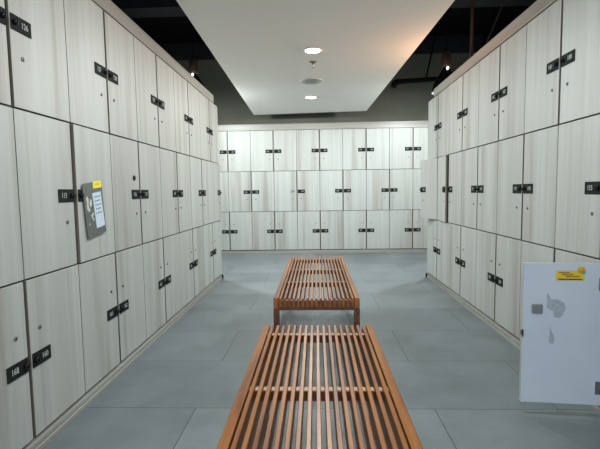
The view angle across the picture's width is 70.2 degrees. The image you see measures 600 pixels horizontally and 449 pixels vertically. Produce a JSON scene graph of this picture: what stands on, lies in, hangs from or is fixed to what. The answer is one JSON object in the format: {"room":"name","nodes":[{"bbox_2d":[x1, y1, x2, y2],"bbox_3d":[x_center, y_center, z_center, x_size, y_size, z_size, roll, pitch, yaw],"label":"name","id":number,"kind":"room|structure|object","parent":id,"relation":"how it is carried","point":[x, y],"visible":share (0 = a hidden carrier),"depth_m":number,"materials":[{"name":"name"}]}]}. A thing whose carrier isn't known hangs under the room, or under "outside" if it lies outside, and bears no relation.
{"room":"changing room","nodes":[
{"label":"changing room","id":0,"kind":"room"},
{"bbox_2d":[176,0,454,114],"bbox_3d":[0.122,-1.545,2.919,1.854,0.120,8.117,-1,4,1],"label":"ceiling","id":1,"kind":"structure","parent":0,"point":[259,45],"depth_m":3.64,"materials":[{"name":"white paint"}]},
{"bbox_2d":[300,78,322,83],"bbox_3d":[0.132,-1.634,4.876,0.260,0.007,0.260,-1,4,2],"label":"speaker","id":2,"kind":"object","parent":1,"relation":"attached to","point":[307,80],"visible":1,"depth_m":4.87},
{"bbox_2d":[42,252,599,448],"bbox_3d":[0.154,0.893,2.404,5.500,0.060,10.660,-1,4,2],"label":"floor","id":3,"kind":"structure","parent":0,"point":[456,378],"depth_m":2.46,"materials":[{"name":"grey tile"}]},
{"bbox_2d":[22,275,221,448],"bbox_3d":[-1.234,0.803,3.099,0.427,0.052,4.240,-1,4,2],"label":"baseboard","id":4,"kind":"structure","parent":3,"relation":"on","point":[39,441],"depth_m":2.31,"materials":[{"name":"beige wood"}]},
{"bbox_2d":[0,281,32,448],"bbox_3d":[-1.321,0.569,1.534,0.500,0.660,0.383,-1,4,2],"label":"locker","id":5,"kind":"object","parent":4,"relation":"on","point":[16,430],"visible":1,"depth_m":1.62,"materials":[{"name":"white wood"}]},
{"bbox_2d":[0,105,23,286],"bbox_3d":[-1.331,-0.097,1.482,0.500,0.673,0.383,-1,4,2],"label":"locker","id":6,"kind":"object","parent":5,"relation":"on","point":[11,261],"visible":1,"depth_m":1.61,"materials":[{"name":"white wood"}]},
{"bbox_2d":[0,0,10,106],"bbox_3d":[-1.341,-0.768,1.429,0.500,0.672,0.383,-1,4,2],"label":"locker","id":7,"kind":"object","parent":6,"relation":"on","point":[5,98],"visible":0.98,"depth_m":1.59,"materials":[{"name":"white"}]},
{"bbox_2d":[20,264,84,437],"bbox_3d":[-1.307,0.539,1.916,0.500,0.660,0.383,-1,4,2],"label":"locker","id":8,"kind":"object","parent":4,"relation":"on","point":[51,299],"visible":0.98,"depth_m":1.87,"materials":[{"name":"white wood"}]},
{"bbox_2d":[13,108,76,278],"bbox_3d":[-1.317,-0.127,1.864,0.500,0.673,0.383,-1,4,2],"label":"locker","id":9,"kind":"object","parent":8,"relation":"on","point":[46,196],"visible":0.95,"depth_m":1.82,"materials":[{"name":"white wood"}]},
{"bbox_2d":[4,0,69,122],"bbox_3d":[-1.327,-0.798,1.811,0.500,0.672,0.383,-1,4,2],"label":"locker","id":10,"kind":"object","parent":9,"relation":"on","point":[35,29],"visible":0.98,"depth_m":1.79,"materials":[{"name":"white wood"}]},
{"bbox_2d":[75,253,119,392],"bbox_3d":[-1.292,0.508,2.298,0.500,0.660,0.383,-1,4,2],"label":"locker","id":11,"kind":"object","parent":4,"relation":"on","point":[97,276],"visible":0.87,"depth_m":2.26,"materials":[{"name":"white wood"}]},
{"bbox_2d":[69,124,114,262],"bbox_3d":[-1.299,-0.157,2.246,0.507,0.673,0.383,-1,4,2],"label":"locker","id":12,"kind":"object","parent":11,"relation":"on","point":[90,149],"visible":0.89,"depth_m":2.19,"materials":[{"name":"white wood"}]},
{"bbox_2d":[63,0,108,132],"bbox_3d":[-1.312,-0.828,2.193,0.500,0.672,0.383,-1,4,2],"label":"locker","id":13,"kind":"object","parent":12,"relation":"on","point":[83,19],"visible":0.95,"depth_m":2.16,"materials":[{"name":"white wood"}]},
{"bbox_2d":[82,180,105,239],"bbox_3d":[-1.059,-0.080,2.204,0.005,0.300,0.218,-1,4,2],"label":"notice","id":14,"kind":"object","parent":12,"relation":"attached to","point":[92,191],"visible":1,"depth_m":2.20,"materials":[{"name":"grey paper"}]},
{"bbox_2d":[113,245,145,361],"bbox_3d":[-1.278,0.478,2.681,0.500,0.660,0.383,-1,4,2],"label":"locker","id":15,"kind":"object","parent":4,"relation":"on","point":[128,261],"visible":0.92,"depth_m":2.64,"materials":[{"name":"white wood"}]},
{"bbox_2d":[109,134,141,251],"bbox_3d":[-1.288,-0.187,2.628,0.500,0.673,0.383,-1,4,2],"label":"locker","id":16,"kind":"object","parent":15,"relation":"on","point":[126,194],"visible":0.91,"depth_m":2.59,"materials":[{"name":"white wood"}]},
{"bbox_2d":[103,11,137,140],"bbox_3d":[-1.298,-0.858,2.576,0.500,0.672,0.383,-1,4,2],"label":"locker","id":17,"kind":"object","parent":16,"relation":"on","point":[118,42],"visible":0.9,"depth_m":2.54,"materials":[{"name":"white wood"}]},
{"bbox_2d":[140,238,165,338],"bbox_3d":[-1.264,0.448,3.063,0.500,0.660,0.383,-1,4,2],"label":"locker","id":18,"kind":"object","parent":4,"relation":"on","point":[153,263],"visible":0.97,"depth_m":3.03,"materials":[{"name":"white wood"}]},
{"bbox_2d":[137,142,162,242],"bbox_3d":[-1.273,-0.217,3.011,0.500,0.673,0.383,-1,4,2],"label":"locker","id":19,"kind":"object","parent":18,"relation":"on","point":[148,156],"visible":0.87,"depth_m":2.98,"materials":[{"name":"white wood"}]},
{"bbox_2d":[133,36,158,146],"bbox_3d":[-1.283,-0.889,2.958,0.500,0.672,0.383,-1,4,2],"label":"locker","id":20,"kind":"object","parent":19,"relation":"on","point":[147,102],"visible":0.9,"depth_m":2.92,"materials":[{"name":"white wood"}]},
{"bbox_2d":[161,233,181,321],"bbox_3d":[-1.249,0.418,3.445,0.500,0.660,0.383,-1,4,2],"label":"locker","id":21,"kind":"object","parent":4,"relation":"on","point":[171,243],"visible":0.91,"depth_m":3.41,"materials":[{"name":"white wood"}]},
{"bbox_2d":[159,148,178,236],"bbox_3d":[-1.259,-0.247,3.393,0.500,0.673,0.383,-1,4,2],"label":"locker","id":22,"kind":"object","parent":21,"relation":"on","point":[168,169],"visible":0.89,"depth_m":3.36,"materials":[{"name":"white wood"}]},
{"bbox_2d":[155,55,175,151],"bbox_3d":[-1.269,-0.919,3.341,0.500,0.672,0.383,-1,4,2],"label":"locker","id":23,"kind":"object","parent":22,"relation":"on","point":[166,133],"visible":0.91,"depth_m":3.31,"materials":[{"name":"white wood"}]},
{"bbox_2d":[179,229,194,307],"bbox_3d":[-1.235,0.388,3.828,0.500,0.660,0.383,-1,4,2],"label":"locker","id":24,"kind":"object","parent":4,"relation":"on","point":[187,265],"visible":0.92,"depth_m":3.80,"materials":[{"name":"white wood"}]},
{"bbox_2d":[176,153,191,231],"bbox_3d":[-1.244,-0.278,3.776,0.500,0.673,0.383,-1,4,2],"label":"locker","id":25,"kind":"object","parent":24,"relation":"on","point":[182,161],"visible":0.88,"depth_m":3.75,"materials":[{"name":"white wood"}]},
{"bbox_2d":[173,70,189,155],"bbox_3d":[-1.254,-0.949,3.723,0.500,0.672,0.383,-1,4,2],"label":"locker","id":26,"kind":"object","parent":25,"relation":"on","point":[182,119],"visible":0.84,"depth_m":3.69,"materials":[{"name":"white wood"}]},
{"bbox_2d":[192,226,204,296],"bbox_3d":[-1.220,0.357,4.210,0.500,0.660,0.383,-1,4,2],"label":"locker","id":27,"kind":"object","parent":4,"relation":"on","point":[197,232],"visible":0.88,"depth_m":4.18,"materials":[{"name":"white"}]},
{"bbox_2d":[190,156,202,227],"bbox_3d":[-1.230,-0.308,4.158,0.500,0.673,0.383,-1,4,2],"label":"locker","id":28,"kind":"object","parent":27,"relation":"on","point":[195,163],"visible":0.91,"depth_m":4.13,"materials":[{"name":"white"}]},
{"bbox_2d":[187,82,200,158],"bbox_3d":[-1.240,-0.979,4.105,0.500,0.672,0.383,-1,4,2],"label":"locker","id":29,"kind":"object","parent":28,"relation":"on","point":[193,94],"visible":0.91,"depth_m":4.08,"materials":[{"name":"white"}]},
{"bbox_2d":[202,223,214,287],"bbox_3d":[-1.206,0.327,4.592,0.500,0.660,0.383,-1,4,2],"label":"locker","id":30,"kind":"object","parent":4,"relation":"on","point":[207,228],"visible":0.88,"depth_m":4.56,"materials":[{"name":"white"}]},
{"bbox_2d":[201,159,211,224],"bbox_3d":[-1.216,-0.338,4.540,0.500,0.673,0.383,-1,4,2],"label":"locker","id":31,"kind":"object","parent":30,"relation":"on","point":[205,165],"visible":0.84,"depth_m":4.51,"materials":[{"name":"white"}]},
{"bbox_2d":[199,92,210,160],"bbox_3d":[-1.226,-1.009,4.487,0.500,0.672,0.383,-1,4,2],"label":"locker","id":32,"kind":"object","parent":31,"relation":"on","point":[205,130],"visible":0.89,"depth_m":4.46,"materials":[{"name":"white"}]},
{"bbox_2d":[212,221,221,279],"bbox_3d":[-1.191,0.297,4.975,0.500,0.660,0.383,-1,4,2],"label":"locker","id":33,"kind":"object","parent":4,"relation":"on","point":[215,225],"visible":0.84,"depth_m":4.94,"materials":[{"name":"white"}]},
{"bbox_2d":[210,162,221,221],"bbox_3d":[-1.194,-0.368,4.922,0.515,0.673,0.383,-1,4,2],"label":"locker","id":34,"kind":"object","parent":33,"relation":"on","point":[216,192],"visible":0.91,"depth_m":4.89,"materials":[{"name":"white"}]},
{"bbox_2d":[208,100,217,162],"bbox_3d":[-1.211,-1.040,4.870,0.500,0.672,0.383,-1,4,2],"label":"locker","id":35,"kind":"object","parent":34,"relation":"on","point":[213,135],"visible":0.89,"depth_m":4.85,"materials":[{"name":"white"}]},
{"bbox_2d":[273,256,359,371],"bbox_3d":[0.126,0.578,3.223,0.494,0.440,1.550,-1,4,2],"label":"slatted bench","id":36,"kind":"object","parent":3,"relation":"on","point":[284,299],"visible":0.99,"depth_m":2.71,"materials":[{"name":"brown wood"}]},
{"bbox_2d":[216,325,422,448],"bbox_3d":[0.055,0.739,1.191,0.494,0.440,1.550,-1,4,2],"label":"slatted bench","id":37,"kind":"object","parent":3,"relation":"on","point":[388,422],"visible":1,"depth_m":1.30,"materials":[{"name":"brown wood"}]},
{"bbox_2d":[221,249,426,253],"bbox_3d":[0.357,0.441,7.415,5.373,0.052,0.427,-1,4,2],"label":"baseboard","id":38,"kind":"structure","parent":3,"relation":"on","point":[356,250],"depth_m":7.21,"materials":[{"name":"white wood"}]},
{"bbox_2d":[221,212,230,250],"bbox_3d":[-1.373,0.103,7.478,0.383,0.660,0.500,-1,4,2],"label":"locker","id":39,"kind":"object","parent":38,"relation":"on","point":[225,216],"visible":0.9,"depth_m":7.24,"materials":[{"name":"white"}]},
{"bbox_2d":[220,172,228,211],"bbox_3d":[-1.383,-0.562,7.425,0.383,0.673,0.500,-1,4,2],"label":"locker","id":40,"kind":"object","parent":39,"relation":"on","point":[224,180],"visible":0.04,"depth_m":7.19,"materials":[{"name":"white"}]},
{"bbox_2d":[218,131,227,171],"bbox_3d":[-1.393,-1.233,7.373,0.383,0.672,0.500,-1,4,2],"label":"locker","id":41,"kind":"object","parent":40,"relation":"on","point":[222,136],"visible":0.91,"depth_m":7.14,"materials":[{"name":"white"}]},
{"bbox_2d":[230,212,252,250],"bbox_3d":[-0.990,0.099,7.463,0.383,0.660,0.500,-1,4,2],"label":"locker","id":42,"kind":"object","parent":38,"relation":"on","point":[241,233],"visible":0.96,"depth_m":7.24,"materials":[{"name":"white"}]},
{"bbox_2d":[228,172,251,211],"bbox_3d":[-1.000,-0.566,7.411,0.383,0.673,0.500,-1,4,2],"label":"locker","id":43,"kind":"object","parent":42,"relation":"on","point":[240,190],"visible":1,"depth_m":7.18,"materials":[{"name":"white wood"}]},
{"bbox_2d":[227,131,250,171],"bbox_3d":[-1.010,-1.238,7.358,0.383,0.672,0.500,-1,4,2],"label":"locker","id":44,"kind":"object","parent":43,"relation":"on","point":[239,149],"visible":0.97,"depth_m":7.13,"materials":[{"name":"white wood"}]},
{"bbox_2d":[252,211,274,249],"bbox_3d":[-0.606,0.095,7.448,0.383,0.660,0.500,-1,4,2],"label":"locker","id":45,"kind":"object","parent":38,"relation":"on","point":[263,223],"visible":0.97,"depth_m":7.22,"materials":[{"name":"white"}]},
{"bbox_2d":[251,171,274,211],"bbox_3d":[-0.616,-0.571,7.396,0.383,0.673,0.500,-1,4,2],"label":"locker","id":46,"kind":"object","parent":45,"relation":"on","point":[262,182],"visible":0.97,"depth_m":7.17,"materials":[{"name":"white wood"}]},
{"bbox_2d":[250,131,273,171],"bbox_3d":[-0.626,-1.242,7.343,0.383,0.672,0.500,-1,4,2],"label":"locker","id":47,"kind":"object","parent":46,"relation":"on","point":[261,142],"visible":0.97,"depth_m":7.11,"materials":[{"name":"white wood"}]},
{"bbox_2d":[275,211,297,249],"bbox_3d":[-0.223,0.090,7.433,0.383,0.660,0.500,-1,4,2],"label":"locker","id":48,"kind":"object","parent":38,"relation":"on","point":[286,222],"visible":0.98,"depth_m":7.20,"materials":[{"name":"white"}]},
{"bbox_2d":[274,171,296,210],"bbox_3d":[-0.232,-0.576,7.388,0.383,0.673,0.484,-1,4,2],"label":"locker","id":49,"kind":"object","parent":48,"relation":"on","point":[285,182],"visible":0.98,"depth_m":7.15,"materials":[{"name":"white wood"}]},
{"bbox_2d":[273,130,296,170],"bbox_3d":[-0.243,-1.247,7.328,0.383,0.672,0.500,-1,4,2],"label":"locker","id":50,"kind":"object","parent":49,"relation":"on","point":[284,141],"visible":1,"depth_m":7.10,"materials":[{"name":"white wood"}]},
{"bbox_2d":[297,211,320,249],"bbox_3d":[0.161,0.086,7.418,0.383,0.660,0.500,-1,4,2],"label":"locker","id":51,"kind":"object","parent":38,"relation":"on","point":[308,221],"visible":0.98,"depth_m":7.19,"materials":[{"name":"white"}]},
{"bbox_2d":[297,170,319,210],"bbox_3d":[0.151,-0.580,7.366,0.383,0.673,0.500,-1,4,2],"label":"locker","id":52,"kind":"object","parent":51,"relation":"on","point":[308,182],"visible":1,"depth_m":7.14,"materials":[{"name":"white wood"}]},
{"bbox_2d":[296,130,319,170],"bbox_3d":[0.141,-1.251,7.313,0.383,0.672,0.500,-1,4,2],"label":"locker","id":53,"kind":"object","parent":52,"relation":"on","point":[307,141],"visible":0.98,"depth_m":7.08,"materials":[{"name":"white wood"}]},
{"bbox_2d":[320,211,342,249],"bbox_3d":[0.544,0.081,7.403,0.383,0.660,0.500,-1,4,2],"label":"locker","id":54,"kind":"object","parent":38,"relation":"on","point":[331,222],"visible":1,"depth_m":7.17,"materials":[{"name":"white"}]},
{"bbox_2d":[320,170,342,210],"bbox_3d":[0.534,-0.584,7.351,0.383,0.673,0.500,-1,4,2],"label":"locker","id":55,"kind":"object","parent":54,"relation":"on","point":[331,181],"visible":0.98,"depth_m":7.12,"materials":[{"name":"white wood"}]},
{"bbox_2d":[319,129,342,169],"bbox_3d":[0.524,-1.256,7.298,0.383,0.672,0.500,-1,4,2],"label":"locker","id":56,"kind":"object","parent":55,"relation":"on","point":[330,140],"visible":0.96,"depth_m":7.07,"materials":[{"name":"white wood"}]},
{"bbox_2d":[343,210,365,249],"bbox_3d":[0.928,0.076,7.388,0.383,0.660,0.500,-1,4,2],"label":"locker","id":57,"kind":"object","parent":38,"relation":"on","point":[354,221],"visible":0.97,"depth_m":7.16,"materials":[{"name":"white wood"}]},
{"bbox_2d":[343,170,365,209],"bbox_3d":[0.918,-0.589,7.336,0.383,0.673,0.500,-1,4,2],"label":"locker","id":58,"kind":"object","parent":57,"relation":"on","point":[354,181],"visible":0.98,"depth_m":7.11,"materials":[{"name":"white wood"}]},
{"bbox_2d":[343,129,365,169],"bbox_3d":[0.908,-1.260,7.284,0.383,0.672,0.500,-1,4,2],"label":"locker","id":59,"kind":"object","parent":58,"relation":"on","point":[354,140],"visible":0.94,"depth_m":7.06,"materials":[{"name":"white wood"}]},
{"bbox_2d":[366,210,388,248],"bbox_3d":[1.311,0.072,7.374,0.383,0.660,0.500,-1,4,2],"label":"locker","id":60,"kind":"object","parent":38,"relation":"on","point":[377,221],"visible":0.99,"depth_m":7.15,"materials":[{"name":"white wood"}]},
{"bbox_2d":[366,169,388,209],"bbox_3d":[1.301,-0.593,7.322,0.383,0.673,0.500,-1,4,2],"label":"locker","id":61,"kind":"object","parent":60,"relation":"on","point":[377,181],"visible":0.98,"depth_m":7.09,"materials":[{"name":"white wood"}]},
{"bbox_2d":[366,128,388,169],"bbox_3d":[1.291,-1.265,7.269,0.383,0.672,0.500,-1,4,2],"label":"locker","id":62,"kind":"object","parent":61,"relation":"on","point":[377,139],"visible":0.98,"depth_m":7.04,"materials":[{"name":"white wood"}]},
{"bbox_2d":[389,210,411,248],"bbox_3d":[1.695,0.067,7.359,0.383,0.660,0.500,-1,4,2],"label":"locker","id":63,"kind":"object","parent":38,"relation":"on","point":[400,221],"visible":0.93,"depth_m":7.13,"materials":[{"name":"white"}]},
{"bbox_2d":[389,169,412,209],"bbox_3d":[1.685,-0.598,7.307,0.383,0.673,0.500,-1,4,2],"label":"locker","id":64,"kind":"object","parent":63,"relation":"on","point":[400,180],"visible":0.94,"depth_m":7.08,"materials":[{"name":"white wood"}]},
{"bbox_2d":[389,128,412,168],"bbox_3d":[1.675,-1.269,7.254,0.383,0.672,0.500,-1,4,2],"label":"locker","id":65,"kind":"object","parent":64,"relation":"on","point":[400,139],"visible":0.95,"depth_m":7.03,"materials":[{"name":"white wood"}]},
{"bbox_2d":[412,210,426,248],"bbox_3d":[2.078,0.063,7.344,0.383,0.660,0.500,-1,4,2],"label":"locker","id":66,"kind":"object","parent":38,"relation":"on","point":[419,225],"visible":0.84,"depth_m":7.12,"materials":[{"name":"white"}]},
{"bbox_2d":[412,169,420,209],"bbox_3d":[2.068,-0.603,7.292,0.383,0.673,0.500,-1,4,2],"label":"locker","id":67,"kind":"object","parent":66,"relation":"on","point":[416,172],"visible":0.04,"depth_m":7.07,"materials":[{"name":"white"}]},
{"bbox_2d":[413,127,427,168],"bbox_3d":[2.058,-1.274,7.239,0.383,0.672,0.500,-1,4,2],"label":"locker","id":68,"kind":"object","parent":67,"relation":"on","point":[420,135],"visible":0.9,"depth_m":7.01,"materials":[{"name":"white"}]},
{"bbox_2d":[426,102,428,276],"bbox_3d":[1.736,-0.398,5.017,0.495,2.058,0.028,-1,4,2],"label":"end panel","id":69,"kind":"object","parent":3,"relation":"on","point":[428,102],"visible":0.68,"depth_m":5.05,"materials":[{"name":"white wood"}]},
{"bbox_2d":[427,273,599,412],"bbox_3d":[1.653,0.753,3.183,0.427,0.052,3.856,-1,4,2],"label":"baseboard","id":70,"kind":"structure","parent":3,"relation":"on","point":[499,329],"depth_m":3.41,"materials":[{"name":"white wood"}]},
{"bbox_2d":[428,219,436,277],"bbox_3d":[1.736,0.262,4.866,0.500,0.660,0.383,-1,4,2],"label":"locker","id":71,"kind":"object","parent":70,"relation":"on","point":[432,223],"visible":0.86,"depth_m":4.85,"materials":[{"name":"white"}]},
{"bbox_2d":[420,158,437,219],"bbox_3d":[1.682,-0.403,4.815,0.588,0.673,0.383,-1,4,2],"label":"locker","id":72,"kind":"object","parent":71,"relation":"on","point":[429,167],"visible":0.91,"depth_m":4.80,"materials":[{"name":"white wood"}]},
{"bbox_2d":[428,94,438,158],"bbox_3d":[1.716,-1.074,4.761,0.500,0.672,0.383,-1,4,2],"label":"locker","id":73,"kind":"object","parent":72,"relation":"on","point":[434,103],"visible":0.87,"depth_m":4.75,"materials":[{"name":"white"}]},
{"bbox_2d":[436,220,448,285],"bbox_3d":[1.722,0.292,4.483,0.500,0.660,0.383,-1,4,2],"label":"locker","id":74,"kind":"object","parent":70,"relation":"on","point":[442,227],"visible":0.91,"depth_m":4.47,"materials":[{"name":"white"}]},
{"bbox_2d":[437,155,448,221],"bbox_3d":[1.700,-0.373,4.432,0.524,0.673,0.383,-1,4,2],"label":"locker","id":75,"kind":"object","parent":74,"relation":"on","point":[443,162],"visible":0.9,"depth_m":4.43,"materials":[{"name":"white"}]},
{"bbox_2d":[437,86,450,156],"bbox_3d":[1.702,-1.044,4.379,0.500,0.672,0.383,-1,4,2],"label":"locker","id":76,"kind":"object","parent":75,"relation":"on","point":[444,96],"visible":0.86,"depth_m":4.37,"materials":[{"name":"white"}]},
{"bbox_2d":[447,223,461,294],"bbox_3d":[1.707,0.323,4.101,0.500,0.660,0.383,-1,4,2],"label":"locker","id":77,"kind":"object","parent":70,"relation":"on","point":[454,230],"visible":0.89,"depth_m":4.09,"materials":[{"name":"white"}]},
{"bbox_2d":[447,152,461,224],"bbox_3d":[1.697,-0.343,4.049,0.500,0.673,0.383,-1,4,2],"label":"locker","id":78,"kind":"object","parent":77,"relation":"on","point":[455,160],"visible":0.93,"depth_m":4.04,"materials":[{"name":"white wood"}]},
{"bbox_2d":[449,75,463,153],"bbox_3d":[1.687,-1.014,3.996,0.500,0.672,0.383,-1,4,2],"label":"locker","id":79,"kind":"object","parent":78,"relation":"on","point":[456,88],"visible":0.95,"depth_m":3.98,"materials":[{"name":"white wood"}]},
{"bbox_2d":[459,226,477,305],"bbox_3d":[1.693,0.353,3.719,0.500,0.660,0.383,-1,4,2],"label":"locker","id":80,"kind":"object","parent":70,"relation":"on","point":[467,262],"visible":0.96,"depth_m":3.71,"materials":[{"name":"white wood"}]},
{"bbox_2d":[461,147,478,228],"bbox_3d":[1.683,-0.312,3.667,0.500,0.673,0.383,-1,4,2],"label":"locker","id":81,"kind":"object","parent":80,"relation":"on","point":[469,195],"visible":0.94,"depth_m":3.65,"materials":[{"name":"white wood"}]},
{"bbox_2d":[461,62,479,150],"bbox_3d":[1.673,-0.984,3.614,0.500,0.672,0.383,-1,4,2],"label":"locker","id":82,"kind":"object","parent":81,"relation":"on","point":[470,113],"visible":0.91,"depth_m":3.60,"materials":[{"name":"white wood"}]},
{"bbox_2d":[475,230,498,320],"bbox_3d":[1.678,0.383,3.336,0.500,0.660,0.383,-1,4,2],"label":"locker","id":83,"kind":"object","parent":70,"relation":"on","point":[486,245],"visible":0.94,"depth_m":3.32,"materials":[{"name":"white wood"}]},
{"bbox_2d":[476,142,497,233],"bbox_3d":[1.668,-0.282,3.284,0.500,0.673,0.383,-1,4,2],"label":"locker","id":84,"kind":"object","parent":83,"relation":"on","point":[487,154],"visible":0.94,"depth_m":3.27,"materials":[{"name":"white wood"}]},
{"bbox_2d":[478,46,500,145],"bbox_3d":[1.658,-0.954,3.232,0.500,0.672,0.383,-1,4,2],"label":"locker","id":85,"kind":"object","parent":84,"relation":"on","point":[489,75],"visible":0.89,"depth_m":3.22,"materials":[{"name":"white wood"}]},
{"bbox_2d":[494,235,523,337],"bbox_3d":[1.664,0.413,2.954,0.500,0.660,0.383,-1,4,2],"label":"locker","id":86,"kind":"object","parent":70,"relation":"on","point":[508,250],"visible":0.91,"depth_m":2.94,"materials":[{"name":"white wood"}]},
{"bbox_2d":[496,135,524,239],"bbox_3d":[1.654,-0.252,2.902,0.500,0.673,0.383,-1,4,2],"label":"locker","id":87,"kind":"object","parent":86,"relation":"on","point":[510,182],"visible":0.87,"depth_m":2.88,"materials":[{"name":"white wood"}]},
{"bbox_2d":[498,25,526,140],"bbox_3d":[1.644,-0.923,2.849,0.500,0.672,0.383,-1,4,2],"label":"locker","id":88,"kind":"object","parent":87,"relation":"on","point":[511,94],"visible":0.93,"depth_m":2.83,"materials":[{"name":"white wood"}]},
{"bbox_2d":[519,240,557,338],"bbox_3d":[1.649,0.444,2.572,0.500,0.660,0.383,-1,4,2],"label":"locker","id":89,"kind":"object","parent":70,"relation":"on","point":[530,251],"visible":0.03,"depth_m":2.59,"materials":[{"name":"white"}]},
{"bbox_2d":[521,125,558,247],"bbox_3d":[1.639,-0.222,2.519,0.500,0.673,0.383,-1,4,2],"label":"locker","id":90,"kind":"object","parent":89,"relation":"on","point":[539,188],"visible":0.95,"depth_m":2.50,"materials":[{"name":"white wood"}]},
{"bbox_2d":[524,0,563,133],"bbox_3d":[1.629,-0.893,2.467,0.500,0.672,0.383,-1,4,2],"label":"locker","id":91,"kind":"object","parent":90,"relation":"on","point":[544,32],"visible":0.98,"depth_m":2.45,"materials":[{"name":"white wood"}]},
{"bbox_2d":[555,249,599,262],"bbox_3d":[1.635,0.474,2.189,0.500,0.660,0.383,-1,4,2],"label":"locker","id":92,"kind":"object","parent":70,"relation":"on","point":[561,256],"visible":0.05,"depth_m":2.21,"materials":[{"name":"white"}]},
{"bbox_2d":[519,262,599,404],"bbox_3d":[1.443,0.506,1.814,0.855,0.660,0.383,-1,4,2],"label":"door","id":93,"kind":"structure","parent":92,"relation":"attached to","point":[560,331],"depth_m":1.94,"materials":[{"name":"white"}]},
{"bbox_2d":[555,114,599,257],"bbox_3d":[1.625,-0.192,2.137,0.500,0.673,0.383,-1,4,2],"label":"locker","id":94,"kind":"object","parent":92,"relation":"on","point":[577,229],"visible":1,"depth_m":2.13,"materials":[{"name":"white wood"}]},
{"bbox_2d":[560,0,599,123],"bbox_3d":[1.615,-0.863,2.084,0.500,0.672,0.383,-1,4,2],"label":"locker","id":95,"kind":"object","parent":94,"relation":"on","point":[580,58],"visible":0.98,"depth_m":2.11,"materials":[{"name":"white wood"}]},
{"bbox_3d":[1.606,0.534,1.425,0.499,0.660,0.383,-1,4,2],"label":"locker","id":96,"kind":"object","parent":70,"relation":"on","visible":0},
{"bbox_3d":[1.596,-0.131,1.373,0.499,0.673,0.383,-1,4,2],"label":"locker","id":97,"kind":"object","parent":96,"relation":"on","visible":0},
{"bbox_3d":[1.586,-0.803,1.320,0.499,0.672,0.383,-1,4,2],"label":"locker","id":98,"kind":"object","parent":97,"relation":"on","visible":0},
{"bbox_2d":[434,0,556,96],"bbox_3d":[1.652,-1.311,2.904,0.479,0.090,3.624,-1,4,2],"label":"trim","id":99,"kind":"structure","parent":98,"relation":"on","point":[539,6],"depth_m":3.03,"materials":[{"name":"brown wood"}]},
{"bbox_2d":[130,6,512,43],"bbox_3d":[0.099,-2.776,2.116,5.500,0.100,10.660,-1,4,2],"label":"ceiling","id":100,"kind":"structure","parent":0,"point":[163,30],"depth_m":6.60,"materials":[{"name":"black paint"}]},
{"bbox_2d":[189,23,204,86],"bbox_3d":[-1.374,-2.202,5.500,0.360,1.130,0.360,-1,4,2],"label":"pendant lamp","id":101,"kind":"object","parent":100,"relation":"hanging from","point":[193,63],"visible":0.43,"depth_m":5.47,"materials":[{"name":"black metal"}]},
{"bbox_2d":[189,58,198,74],"bbox_3d":[-1.372,-2.036,5.513,0.120,0.193,0.120,-1,4,2],"label":"socket","id":102,"kind":"object","parent":101,"relation":"attached to","point":[193,63],"depth_m":5.46,"materials":[{"name":"orange metal"}]},
{"bbox_2d":[390,19,439,88],"bbox_3d":[2.108,-2.513,6.046,1.646,1.110,0.084,-1,4,2],"label":"ceiling pipe","id":103,"kind":"object","parent":100,"relation":"hanging from","point":[394,83],"visible":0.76,"depth_m":6.07,"materials":[{"name":"black metal"}]},
{"bbox_2d":[431,9,452,94],"bbox_3d":[1.843,-2.240,5.375,0.360,1.130,0.360,-1,4,2],"label":"pendant lamp","id":104,"kind":"object","parent":100,"relation":"hanging from","point":[446,71],"visible":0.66,"depth_m":5.34,"materials":[{"name":"black metal"}]},
{"bbox_2d":[441,52,450,67],"bbox_3d":[1.846,-2.074,5.388,0.120,0.193,0.120,-1,4,2],"label":"socket","id":105,"kind":"object","parent":104,"relation":"attached to","point":[445,56],"depth_m":5.34,"materials":[{"name":"orange metal"}]},
{"bbox_2d":[470,0,473,57],"bbox_3d":[1.765,-2.199,4.377,0.036,1.443,0.036,-1,4,2],"label":"conduit","id":106,"kind":"object","parent":100,"relation":"hanging from","point":[471,1],"visible":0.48,"depth_m":4.38,"materials":[{"name":"metal"}]},
{"bbox_2d":[177,52,476,124],"bbox_3d":[0.329,-1.355,7.620,5.500,3.600,0.100,-1,4,2],"label":"wall","id":107,"kind":"structure","parent":0,"point":[406,102],"depth_m":7.49,"materials":[{"name":"grey paint"}]},
{"bbox_2d":[158,35,482,60],"bbox_3d":[0.298,-3.027,7.329,5.500,0.220,0.220,-1,4,2],"label":"trim","id":108,"kind":"structure","parent":107,"relation":"attached to","point":[455,43],"depth_m":7.23,"materials":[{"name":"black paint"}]},
{"bbox_2d":[218,121,427,131],"bbox_3d":[0.327,-1.642,7.286,5.373,0.104,0.479,-1,4,2],"label":"trim","id":109,"kind":"structure","parent":107,"relation":"attached to","point":[389,124],"depth_m":7.04,"materials":[{"name":"white wood"}]},
{"bbox_2d":[483,0,536,46],"bbox_3d":[2.924,-0.965,2.152,0.100,3.600,10.660,-1,4,2],"label":"wall","id":110,"kind":"structure","parent":0,"point":[514,12],"depth_m":6.29,"materials":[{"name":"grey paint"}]},
{"bbox_2d":[111,0,535,17],"bbox_3d":[0.228,-2.891,5.485,5.500,0.200,0.300,-1,4,2],"label":"trim","id":111,"kind":"structure","parent":110,"relation":"attached to","point":[131,8],"depth_m":5.45,"materials":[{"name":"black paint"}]},
{"bbox_3d":[-1.346,-0.066,1.099,0.499,0.673,0.383,-1,4,2],"label":"locker","id":112,"kind":"object","parent":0,"visible":0},
{"bbox_3d":[-1.356,-0.738,1.046,0.499,0.672,0.383,-1,4,2],"label":"locker","id":113,"kind":"object","parent":112,"relation":"on","visible":0},
{"bbox_2d":[92,0,213,102],"bbox_3d":[-1.302,-1.263,2.854,0.479,0.090,4.072,-1,4,2],"label":"trim","id":114,"kind":"structure","parent":113,"relation":"on","point":[108,6],"depth_m":2.96,"materials":[{"name":"brown wood"}]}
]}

